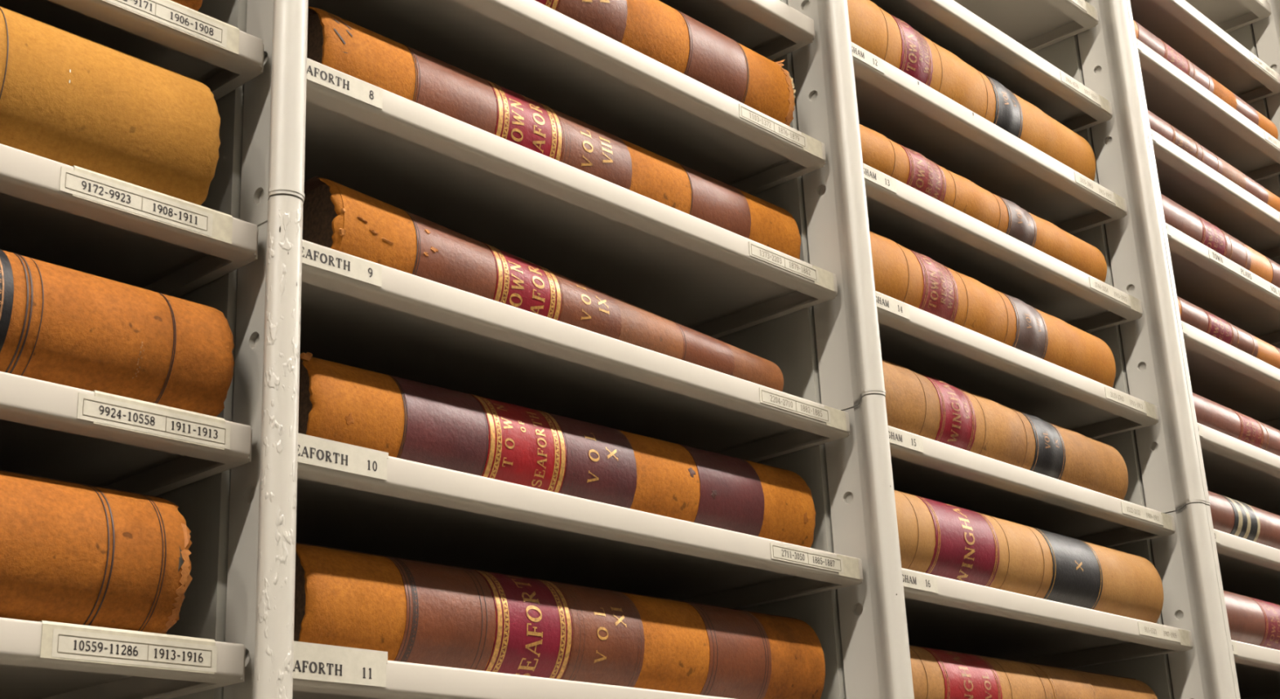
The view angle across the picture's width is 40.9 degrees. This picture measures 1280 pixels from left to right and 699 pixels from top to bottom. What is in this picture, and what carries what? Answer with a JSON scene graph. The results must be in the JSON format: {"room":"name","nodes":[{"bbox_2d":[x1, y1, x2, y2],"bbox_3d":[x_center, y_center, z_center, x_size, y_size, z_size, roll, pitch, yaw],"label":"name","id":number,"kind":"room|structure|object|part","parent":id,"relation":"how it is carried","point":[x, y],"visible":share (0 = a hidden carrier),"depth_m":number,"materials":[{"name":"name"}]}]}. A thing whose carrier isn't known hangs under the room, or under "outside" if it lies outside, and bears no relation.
{"room":"archive storage room","nodes":[
{"label":"archive storage room","id":0,"kind":"room"},
{"bbox_3d":[0.894,1.815,0.309,2.570,0.100,14.500,-19,-25,39],"label":"floor","id":1,"kind":"structure","parent":0,"visible":0},
{"bbox_2d":[155,0,308,698],"bbox_3d":[-0.301,0.458,0.816,0.430,2.901,0.029,-19,-25,39],"label":"upright","id":2,"kind":"object","parent":1,"relation":"on","point":[241,520],"visible":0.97,"depth_m":0.84,"materials":[{"name":"metal"}]},
{"bbox_3d":[-0.319,0.467,0.840,0.368,2.901,0.016,-19,-25,39],"label":"panel","id":3,"kind":"part","parent":2,"relation":"part of","materials":[{"name":"metal"}]},
{"bbox_2d":[292,640,732,698],"bbox_3d":[-0.150,0.248,1.097,0.396,0.020,0.485,-19,-25,39],"label":"steel shelf","id":4,"kind":"object","parent":2,"relation":"attached to","point":[320,671],"visible":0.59,"depth_m":0.86,"materials":[{"name":"white metal"}]},
{"bbox_2d":[293,542,825,698],"bbox_3d":[-0.122,0.202,1.094,0.280,0.069,0.430,-19,-25,39],"label":"book","id":5,"kind":"object","parent":4,"relation":"on","point":[415,611],"visible":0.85,"depth_m":0.97,"materials":[{"name":"leather"}]},
{"bbox_3d":[-0.108,0.144,0.927,0.021,0.064,0.063,-19,-25,39],"label":"leather panel","id":6,"kind":"part","parent":5,"relation":"part of","materials":[{"name":"brown leather"}]},
{"bbox_3d":[-0.025,0.170,1.013,0.021,0.065,0.059,-19,-25,39],"label":"volume panel","id":7,"kind":"part","parent":5,"relation":"part of","materials":[{"name":"brown leather"}]},
{"bbox_3d":[-0.025,0.170,1.013,0.021,0.065,0.061,-19,-25,39],"label":"leather panel","id":8,"kind":"part","parent":5,"relation":"part of","materials":[{"name":"brown leather"}]},
{"bbox_3d":[0.057,0.195,1.099,0.021,0.066,0.062,-19,-25,39],"label":"leather panel","id":9,"kind":"part","parent":5,"relation":"part of","materials":[{"name":"brown leather"}]},
{"bbox_3d":[0.097,0.208,1.141,0.020,0.067,0.058,-19,-25,39],"label":"leather panel","id":10,"kind":"part","parent":5,"relation":"part of","materials":[{"name":"orange leather"}]},
{"bbox_2d":[307,0,826,195],"bbox_3d":[-0.168,-0.147,1.234,0.396,0.017,0.485,-19,-25,39],"label":"steel shelf","id":11,"kind":"object","parent":2,"relation":"attached to","point":[531,49],"visible":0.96,"depth_m":1.16,"materials":[{"name":"white metal"}]},
{"bbox_2d":[535,0,795,126],"bbox_3d":[-0.135,-0.199,1.224,0.294,0.071,0.433,-19,-25,39],"label":"book","id":12,"kind":"object","parent":11,"relation":"on","point":[654,28],"visible":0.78,"depth_m":1.20,"materials":[{"name":"leather"}]},
{"bbox_3d":[-0.037,-0.234,1.138,0.021,0.069,0.059,-19,-25,39],"label":"volume panel","id":13,"kind":"part","parent":12,"relation":"part of","materials":[{"name":"brown leather"}]},
{"bbox_3d":[-0.037,-0.234,1.138,0.021,0.069,0.061,-19,-25,39],"label":"leather panel","id":14,"kind":"part","parent":12,"relation":"part of","materials":[{"name":"brown leather"}]},
{"bbox_3d":[0.048,-0.207,1.227,0.021,0.069,0.063,-19,-25,39],"label":"leather panel","id":15,"kind":"part","parent":12,"relation":"part of","materials":[{"name":"brown leather"}]},
{"bbox_2d":[304,57,837,338],"bbox_3d":[-0.164,-0.048,1.200,0.396,0.017,0.485,-19,-25,39],"label":"steel shelf","id":16,"kind":"object","parent":2,"relation":"attached to","point":[630,246],"visible":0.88,"depth_m":1.11,"materials":[{"name":"white metal"}]},
{"bbox_2d":[306,6,800,259],"bbox_3d":[-0.130,-0.092,1.203,0.280,0.066,0.438,-19,-25,39],"label":"book","id":17,"kind":"object","parent":16,"relation":"on","point":[335,42],"visible":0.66,"depth_m":1.08,"materials":[{"name":"leather"}]},
{"bbox_3d":[-0.116,-0.150,1.036,0.021,0.062,0.063,-19,-25,39],"label":"leather panel","id":18,"kind":"part","parent":17,"relation":"part of","materials":[{"name":"brown leather"}]},
{"bbox_3d":[-0.035,-0.125,1.121,0.021,0.062,0.062,-19,-25,39],"label":"volume panel","id":19,"kind":"part","parent":17,"relation":"part of","materials":[{"name":"brown leather"}]},
{"bbox_3d":[-0.035,-0.125,1.121,0.021,0.062,0.065,-19,-25,39],"label":"leather panel","id":20,"kind":"part","parent":17,"relation":"part of","materials":[{"name":"brown leather"}]},
{"bbox_3d":[0.050,-0.099,1.210,0.021,0.063,0.063,-19,-25,39],"label":"leather panel","id":21,"kind":"part","parent":17,"relation":"part of","materials":[{"name":"brown leather"}]},
{"bbox_2d":[299,239,849,462],"bbox_3d":[-0.158,0.051,1.166,0.396,0.017,0.483,-19,-25,39],"label":"steel shelf","id":22,"kind":"object","parent":2,"relation":"attached to","point":[357,312],"visible":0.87,"depth_m":1.07,"materials":[{"name":"white metal"}]},
{"bbox_2d":[302,176,783,391],"bbox_3d":[-0.134,0.005,1.159,0.281,0.064,0.397,-19,-25,39],"label":"book","id":23,"kind":"object","parent":22,"relation":"on","point":[337,216],"visible":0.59,"depth_m":1.01,"materials":[{"name":"leather"}]},
{"bbox_3d":[-0.113,-0.050,1.000,0.021,0.059,0.060,-19,-25,39],"label":"leather panel","id":24,"kind":"part","parent":23,"relation":"part of","materials":[{"name":"brown leather"}]},
{"bbox_3d":[-0.037,-0.023,1.077,0.021,0.052,0.051,-19,-25,39],"label":"volume panel","id":25,"kind":"part","parent":23,"relation":"part of","materials":[{"name":"brown leather"}]},
{"bbox_3d":[-0.037,-0.023,1.078,0.021,0.052,0.053,-19,-25,39],"label":"leather panel","id":26,"kind":"part","parent":23,"relation":"part of","materials":[{"name":"brown leather"}]},
{"bbox_3d":[0.001,-0.010,1.117,0.020,0.049,0.060,-19,-25,39],"label":"leather panel","id":27,"kind":"part","parent":23,"relation":"part of","materials":[{"name":"brown leather"}]},
{"bbox_3d":[0.039,0.004,1.156,0.021,0.046,0.052,-19,-25,39],"label":"leather panel","id":28,"kind":"part","parent":23,"relation":"part of","materials":[{"name":"brown leather"}]},
{"bbox_3d":[0.075,0.017,1.193,0.020,0.043,0.054,-19,-25,39],"label":"leather panel","id":29,"kind":"part","parent":23,"relation":"part of","materials":[{"name":"brown leather"}]},
{"bbox_2d":[295,432,862,609],"bbox_3d":[-0.153,0.150,1.131,0.396,0.018,0.483,-19,-25,39],"label":"steel shelf","id":30,"kind":"object","parent":2,"relation":"attached to","point":[350,497],"visible":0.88,"depth_m":1.05,"materials":[{"name":"white metal"}]},
{"bbox_2d":[297,351,816,547],"bbox_3d":[-0.125,0.102,1.130,0.280,0.070,0.435,-19,-25,39],"label":"book","id":31,"kind":"object","parent":30,"relation":"on","point":[405,419],"visible":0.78,"depth_m":1.01,"materials":[{"name":"leather"}]},
{"bbox_3d":[-0.114,0.046,0.961,0.021,0.062,0.060,-19,-25,39],"label":"leather panel","id":32,"kind":"part","parent":31,"relation":"part of","materials":[{"name":"leather"}]},
{"bbox_3d":[-0.030,0.071,1.048,0.021,0.064,0.060,-19,-25,39],"label":"volume panel","id":33,"kind":"part","parent":31,"relation":"part of","materials":[{"name":"leather"}]},
{"bbox_3d":[-0.030,0.071,1.048,0.021,0.064,0.062,-19,-25,39],"label":"leather panel","id":34,"kind":"part","parent":31,"relation":"part of","materials":[{"name":"leather"}]},
{"bbox_3d":[0.053,0.096,1.135,0.021,0.067,0.066,-19,-25,39],"label":"leather panel","id":35,"kind":"part","parent":31,"relation":"part of","materials":[{"name":"leather"}]},
{"bbox_2d":[716,0,914,698],"bbox_3d":[0.038,0.565,1.168,0.430,2.901,0.029,-19,-25,39],"label":"upright","id":36,"kind":"object","parent":1,"relation":"on","point":[828,353],"visible":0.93,"depth_m":1.23,"materials":[{"name":"metal"}]},
{"bbox_2d":[658,0,814,60],"bbox_3d":[-0.172,-0.246,1.270,0.395,0.017,0.483,-19,-25,39],"label":"steel shelf","id":37,"kind":"object","parent":36,"relation":"attached to","point":[773,29],"visible":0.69,"depth_m":1.30,"materials":[{"name":"white metal"}]},
{"bbox_3d":[0.020,0.574,1.192,0.368,2.901,0.016,-19,-25,39],"label":"panel","id":38,"kind":"part","parent":36,"relation":"part of","materials":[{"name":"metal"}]},
{"bbox_2d":[851,41,1127,234],"bbox_3d":[0.166,-0.139,1.622,0.396,0.017,0.483,-19,-25,39],"label":"steel shelf","id":39,"kind":"object","parent":36,"relation":"attached to","point":[891,103],"visible":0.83,"depth_m":1.53,"materials":[{"name":"white metal"}]},
{"bbox_2d":[847,0,1095,181],"bbox_3d":[0.196,-0.196,1.611,0.293,0.079,0.419,-19,-25,39],"label":"book","id":40,"kind":"object","parent":39,"relation":"on","point":[887,37],"visible":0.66,"depth_m":1.50,"materials":[{"name":"leather"}]},
{"bbox_2d":[870,0,1112,132],"bbox_3d":[0.162,-0.238,1.657,0.396,0.017,0.483,-19,-25,39],"label":"steel shelf","id":41,"kind":"object","parent":36,"relation":"attached to","point":[948,24],"visible":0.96,"depth_m":1.60,"materials":[{"name":"white metal"}]},
{"bbox_2d":[862,163,1142,333],"bbox_3d":[0.171,-0.040,1.587,0.396,0.017,0.483,-19,-25,39],"label":"steel shelf","id":42,"kind":"object","parent":36,"relation":"attached to","point":[898,211],"visible":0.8,"depth_m":1.50,"materials":[{"name":"white metal"}]},
{"bbox_2d":[859,124,1106,282],"bbox_3d":[0.199,-0.086,1.569,0.293,0.056,0.411,-19,-25,39],"label":"book","id":43,"kind":"object","parent":42,"relation":"on","point":[904,164],"visible":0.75,"depth_m":1.46,"materials":[{"name":"leather"}]},
{"bbox_2d":[875,290,1159,439],"bbox_3d":[0.176,0.059,1.553,0.396,0.017,0.483,-19,-25,39],"label":"steel shelf","id":44,"kind":"object","parent":36,"relation":"attached to","point":[917,340],"visible":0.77,"depth_m":1.47,"materials":[{"name":"white metal"}]},
{"bbox_2d":[869,231,1115,387],"bbox_3d":[0.199,0.005,1.533,0.293,0.070,0.399,-19,-25,39],"label":"book","id":45,"kind":"object","parent":44,"relation":"on","point":[906,275],"visible":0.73,"depth_m":1.42,"materials":[{"name":"leather"}]},
{"bbox_2d":[954,0,1098,52],"bbox_3d":[0.157,-0.338,1.691,0.396,0.017,0.483,-19,-25,39],"label":"steel shelf","id":46,"kind":"object","parent":36,"relation":"attached to","point":[1036,24],"visible":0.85,"depth_m":1.74,"materials":[{"name":"white metal"}]},
{"bbox_2d":[888,425,1175,547],"bbox_3d":[0.180,0.158,1.518,0.396,0.017,0.483,-19,-25,39],"label":"steel shelf","id":47,"kind":"object","parent":36,"relation":"attached to","point":[925,467],"visible":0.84,"depth_m":1.44,"materials":[{"name":"white metal"}]},
{"bbox_2d":[882,359,1128,499],"bbox_3d":[0.202,0.104,1.496,0.293,0.068,0.393,-19,-25,39],"label":"book","id":48,"kind":"object","parent":47,"relation":"on","point":[920,404],"visible":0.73,"depth_m":1.39,"materials":[{"name":"leather"}]},
{"bbox_2d":[902,568,1192,668],"bbox_3d":[0.185,0.257,1.484,0.396,0.017,0.483,-19,-25,39],"label":"steel shelf","id":49,"kind":"object","parent":36,"relation":"attached to","point":[943,613],"visible":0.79,"depth_m":1.45,"materials":[{"name":"white metal"}]},
{"bbox_2d":[893,489,1164,622],"bbox_3d":[0.213,0.204,1.464,0.298,0.068,0.425,-19,-25,39],"label":"book","id":50,"kind":"object","parent":49,"relation":"on","point":[937,538],"visible":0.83,"depth_m":1.35,"materials":[{"name":"leather"}]},
{"bbox_3d":[0.190,0.357,1.449,0.396,0.017,0.483,-19,-25,39],"label":"steel shelf","id":51,"kind":"object","parent":36,"relation":"attached to","visible":0},
{"bbox_2d":[909,644,1157,698],"bbox_3d":[0.216,0.308,1.439,0.280,0.065,0.410,-19,-25,39],"label":"book","id":52,"kind":"object","parent":51,"relation":"on","point":[936,673],"visible":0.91,"depth_m":1.32,"materials":[{"name":"leather"}]},
{"bbox_2d":[1034,0,1240,698],"bbox_3d":[0.378,0.672,1.521,0.430,2.901,0.032,-19,-25,39],"label":"upright","id":53,"kind":"object","parent":1,"relation":"on","point":[1163,460],"visible":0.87,"depth_m":1.61,"materials":[{"name":"metal"}]},
{"bbox_3d":[0.359,0.681,1.544,0.368,2.901,0.016,-19,-25,39],"label":"panel","id":54,"kind":"part","parent":53,"relation":"part of","materials":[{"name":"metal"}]},
{"bbox_2d":[1129,0,1279,103],"bbox_3d":[0.491,-0.330,2.078,0.396,0.017,0.483,-19,-25,39],"label":"steel shelf","id":55,"kind":"object","parent":53,"relation":"attached to","point":[1178,24],"visible":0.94,"depth_m":2.03,"materials":[{"name":"white metal"}]},
{"bbox_2d":[1136,38,1279,182],"bbox_3d":[0.495,-0.231,2.043,0.396,0.017,0.483,-19,-25,39],"label":"steel shelf","id":56,"kind":"object","parent":53,"relation":"attached to","point":[1171,95],"visible":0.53,"depth_m":1.97,"materials":[{"name":"white metal"}]},
{"bbox_2d":[1133,19,1278,139],"bbox_3d":[0.527,-0.272,2.029,0.292,0.049,0.424,-19,-25,39],"label":"book","id":57,"kind":"object","parent":56,"relation":"on","point":[1157,45],"visible":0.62,"depth_m":1.94,"materials":[{"name":"leather"}]},
{"bbox_3d":[0.545,-0.333,1.859,0.021,0.047,0.061,-19,-25,39],"label":"leather panel","id":58,"kind":"part","parent":57,"relation":"part of","materials":[{"name":"brown leather"}]},
{"bbox_3d":[0.626,-0.307,1.944,0.021,0.047,0.061,-19,-25,39],"label":"leather panel","id":59,"kind":"part","parent":57,"relation":"part of","materials":[{"name":"brown leather"}]},
{"bbox_3d":[0.667,-0.294,1.986,0.021,0.047,0.061,-19,-25,39],"label":"leather panel","id":60,"kind":"part","parent":57,"relation":"part of","materials":[{"name":"orange leather"}]},
{"bbox_3d":[0.708,-0.281,2.028,0.021,0.047,0.061,-19,-25,39],"label":"leather panel","id":61,"kind":"part","parent":57,"relation":"part of","materials":[{"name":"brown leather"}]},
{"bbox_2d":[1150,128,1279,260],"bbox_3d":[0.500,-0.131,2.009,0.396,0.017,0.483,-19,-25,39],"label":"steel shelf","id":62,"kind":"object","parent":53,"relation":"attached to","point":[1184,179],"visible":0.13,"depth_m":1.93,"materials":[{"name":"white metal"}]},
{"bbox_2d":[1147,110,1279,212],"bbox_3d":[0.522,-0.175,1.983,0.292,0.046,0.424,-19,-25,39],"label":"book","id":63,"kind":"object","parent":62,"relation":"on","point":[1162,127],"visible":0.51,"depth_m":1.90,"materials":[{"name":"leather"}]},
{"bbox_3d":[0.539,-0.235,1.813,0.021,0.044,0.061,-19,-25,39],"label":"leather panel","id":64,"kind":"part","parent":63,"relation":"part of","materials":[{"name":"brown leather"}]},
{"bbox_3d":[0.621,-0.209,1.898,0.021,0.044,0.061,-19,-25,39],"label":"leather panel","id":65,"kind":"part","parent":63,"relation":"part of","materials":[{"name":"brown leather"}]},
{"bbox_3d":[0.662,-0.197,1.940,0.021,0.044,0.061,-19,-25,39],"label":"leather panel","id":66,"kind":"part","parent":63,"relation":"part of","materials":[{"name":"brown leather"}]},
{"bbox_3d":[0.702,-0.184,1.983,0.021,0.044,0.061,-19,-25,39],"label":"leather panel","id":67,"kind":"part","parent":63,"relation":"part of","materials":[{"name":"brown leather"}]},
{"bbox_2d":[1165,222,1279,345],"bbox_3d":[0.505,-0.032,1.974,0.396,0.017,0.483,-19,-25,39],"label":"steel shelf","id":68,"kind":"object","parent":53,"relation":"attached to","point":[1204,277],"visible":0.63,"depth_m":1.90,"materials":[{"name":"white metal"}]},
{"bbox_2d":[1160,193,1279,288],"bbox_3d":[0.533,-0.078,1.957,0.292,0.056,0.432,-19,-25,39],"label":"book","id":69,"kind":"object","parent":68,"relation":"on","point":[1176,215],"visible":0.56,"depth_m":1.85,"materials":[{"name":"leather"}]},
{"bbox_3d":[0.551,-0.139,1.787,0.021,0.054,0.112,-19,-25,39],"label":"leather panel","id":70,"kind":"part","parent":69,"relation":"part of","materials":[{"name":"brown leather"}]},
{"bbox_3d":[0.649,-0.107,1.890,0.021,0.054,0.061,-19,-25,39],"label":"leather panel","id":71,"kind":"part","parent":69,"relation":"part of","materials":[{"name":"brown leather"}]},
{"bbox_3d":[0.730,-0.082,1.974,0.021,0.054,0.062,-19,-25,39],"label":"leather panel","id":72,"kind":"part","parent":69,"relation":"part of","materials":[{"name":"brown leather"}]},
{"bbox_2d":[1185,0,1271,32],"bbox_3d":[0.486,-0.429,2.113,0.396,0.017,0.483,-19,-25,39],"label":"steel shelf","id":73,"kind":"object","parent":53,"relation":"attached to","point":[1229,15],"visible":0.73,"depth_m":2.17,"materials":[{"name":"white metal"}]},
{"bbox_2d":[1181,320,1279,430],"bbox_3d":[0.510,0.067,1.940,0.396,0.017,0.483,-19,-25,39],"label":"steel shelf","id":74,"kind":"object","parent":53,"relation":"attached to","point":[1227,375],"visible":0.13,"depth_m":1.86,"materials":[{"name":"white metal"}]},
{"bbox_2d":[1177,296,1279,368],"bbox_3d":[0.539,0.026,1.922,0.292,0.046,0.424,-19,-25,39],"label":"book","id":75,"kind":"object","parent":74,"relation":"on","point":[1197,317],"visible":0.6,"depth_m":1.80,"materials":[{"name":"leather"}]},
{"bbox_3d":[0.557,-0.034,1.752,0.021,0.044,0.061,-19,-25,39],"label":"leather panel","id":76,"kind":"part","parent":75,"relation":"part of","materials":[{"name":"brown leather"}]},
{"bbox_3d":[0.638,-0.009,1.837,0.021,0.044,0.061,-19,-25,39],"label":"leather panel","id":77,"kind":"part","parent":75,"relation":"part of","materials":[{"name":"brown leather"}]},
{"bbox_2d":[1196,422,1279,515],"bbox_3d":[0.514,0.166,1.905,0.396,0.017,0.483,-19,-25,39],"label":"steel shelf","id":78,"kind":"object","parent":53,"relation":"attached to","point":[1235,468],"visible":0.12,"depth_m":1.83,"materials":[{"name":"white metal"}]},
{"bbox_2d":[1192,392,1279,456],"bbox_3d":[0.538,0.122,1.881,0.292,0.048,0.447,-19,-25,39],"label":"book","id":79,"kind":"object","parent":78,"relation":"on","point":[1209,413],"visible":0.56,"depth_m":1.76,"materials":[{"name":"leather"}]},
{"bbox_3d":[0.567,0.065,1.723,0.021,0.046,0.122,-19,-25,39],"label":"leather panel","id":80,"kind":"part","parent":79,"relation":"part of","materials":[{"name":"brown leather"}]},
{"bbox_3d":[0.666,0.097,1.826,0.021,0.046,0.060,-19,-25,39],"label":"leather panel","id":81,"kind":"part","parent":79,"relation":"part of","materials":[{"name":"brown leather"}]},
{"bbox_2d":[1213,528,1279,604],"bbox_3d":[0.519,0.265,1.870,0.396,0.017,0.483,-19,-25,39],"label":"steel shelf","id":82,"kind":"object","parent":53,"relation":"attached to","point":[1250,568],"visible":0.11,"depth_m":1.80,"materials":[{"name":"white metal"}]},
{"bbox_2d":[1208,490,1279,549],"bbox_3d":[0.544,0.220,1.849,0.292,0.053,0.444,-19,-25,39],"label":"book","id":83,"kind":"object","parent":82,"relation":"on","point":[1228,515],"visible":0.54,"depth_m":1.71,"materials":[{"name":"leather"}]},
{"bbox_2d":[1231,640,1279,698],"bbox_3d":[0.524,0.364,1.835,0.396,0.017,0.483,-19,-25,39],"label":"steel shelf","id":84,"kind":"object","parent":53,"relation":"attached to","point":[1257,667],"visible":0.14,"depth_m":1.78,"materials":[{"name":"white metal"}]},
{"bbox_2d":[1223,590,1279,650],"bbox_3d":[0.547,0.315,1.814,0.292,0.059,0.447,-19,-25,39],"label":"book","id":85,"kind":"object","parent":84,"relation":"on","point":[1251,620],"visible":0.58,"depth_m":1.66,"materials":[{"name":"leather"}]},
{"bbox_3d":[0.571,0.257,1.650,0.021,0.057,0.096,-19,-25,39],"label":"leather panel","id":86,"kind":"part","parent":85,"relation":"part of","materials":[{"name":"brown leather"}]},
{"bbox_2d":[1226,0,1279,348],"bbox_3d":[0.715,0.779,1.872,0.430,2.901,0.029,-19,-25,39],"label":"upright","id":87,"kind":"object","parent":1,"relation":"on","point":[1261,37],"visible":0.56,"depth_m":2.15,"materials":[{"name":"metal"}]},
{"bbox_3d":[-0.639,0.351,0.464,0.430,2.901,0.029,-19,-25,39],"label":"upright","id":88,"kind":"object","parent":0,"visible":0},
{"bbox_2d":[0,617,245,698],"bbox_3d":[-0.487,0.142,0.745,0.396,0.017,0.483,-19,-25,39],"label":"steel shelf","id":89,"kind":"object","parent":88,"relation":"attached to","point":[42,659],"visible":1,"depth_m":0.76,"materials":[{"name":"white metal"}]},
{"bbox_2d":[0,470,192,634],"bbox_3d":[-0.456,0.089,0.728,0.300,0.070,0.425,-19,-25,39],"label":"book","id":90,"kind":"object","parent":89,"relation":"on","point":[71,553],"visible":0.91,"depth_m":0.75,"materials":[{"name":"leather"}]},
{"bbox_2d":[0,371,252,496],"bbox_3d":[-0.492,0.043,0.779,0.396,0.017,0.483,-19,-25,39],"label":"steel shelf","id":91,"kind":"object","parent":88,"relation":"attached to","point":[48,429],"visible":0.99,"depth_m":0.81,"materials":[{"name":"white metal"}]},
{"bbox_2d":[0,248,234,416],"bbox_3d":[-0.454,-0.006,0.769,0.300,0.066,0.444,-19,-25,39],"label":"book","id":92,"kind":"object","parent":91,"relation":"on","point":[61,325],"visible":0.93,"depth_m":0.79,"materials":[{"name":"leather"}]},
{"bbox_2d":[0,143,258,297],"bbox_3d":[-0.497,-0.056,0.814,0.396,0.017,0.483,-19,-25,39],"label":"steel shelf","id":93,"kind":"object","parent":88,"relation":"attached to","point":[75,217],"visible":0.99,"depth_m":0.84,"materials":[{"name":"white metal"}]},
{"bbox_2d":[0,5,220,205],"bbox_3d":[-0.463,-0.114,0.799,0.304,0.080,0.428,-19,-25,39],"label":"book","id":94,"kind":"object","parent":93,"relation":"on","point":[66,97],"visible":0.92,"depth_m":0.81,"materials":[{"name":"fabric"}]},
{"bbox_2d":[0,0,264,100],"bbox_3d":[-0.501,-0.155,0.849,0.396,0.017,0.483,-19,-25,39],"label":"steel shelf","id":95,"kind":"object","parent":88,"relation":"attached to","point":[169,34],"visible":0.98,"depth_m":0.87,"materials":[{"name":"white metal"}]},
{"bbox_2d":[171,0,202,11],"bbox_3d":[-0.472,-0.204,0.830,0.298,0.060,0.421,-19,-25,39],"label":"book","id":96,"kind":"object","parent":95,"relation":"on","point":[195,5],"visible":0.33,"depth_m":0.88,"materials":[{"name":"leather"}]}
]}

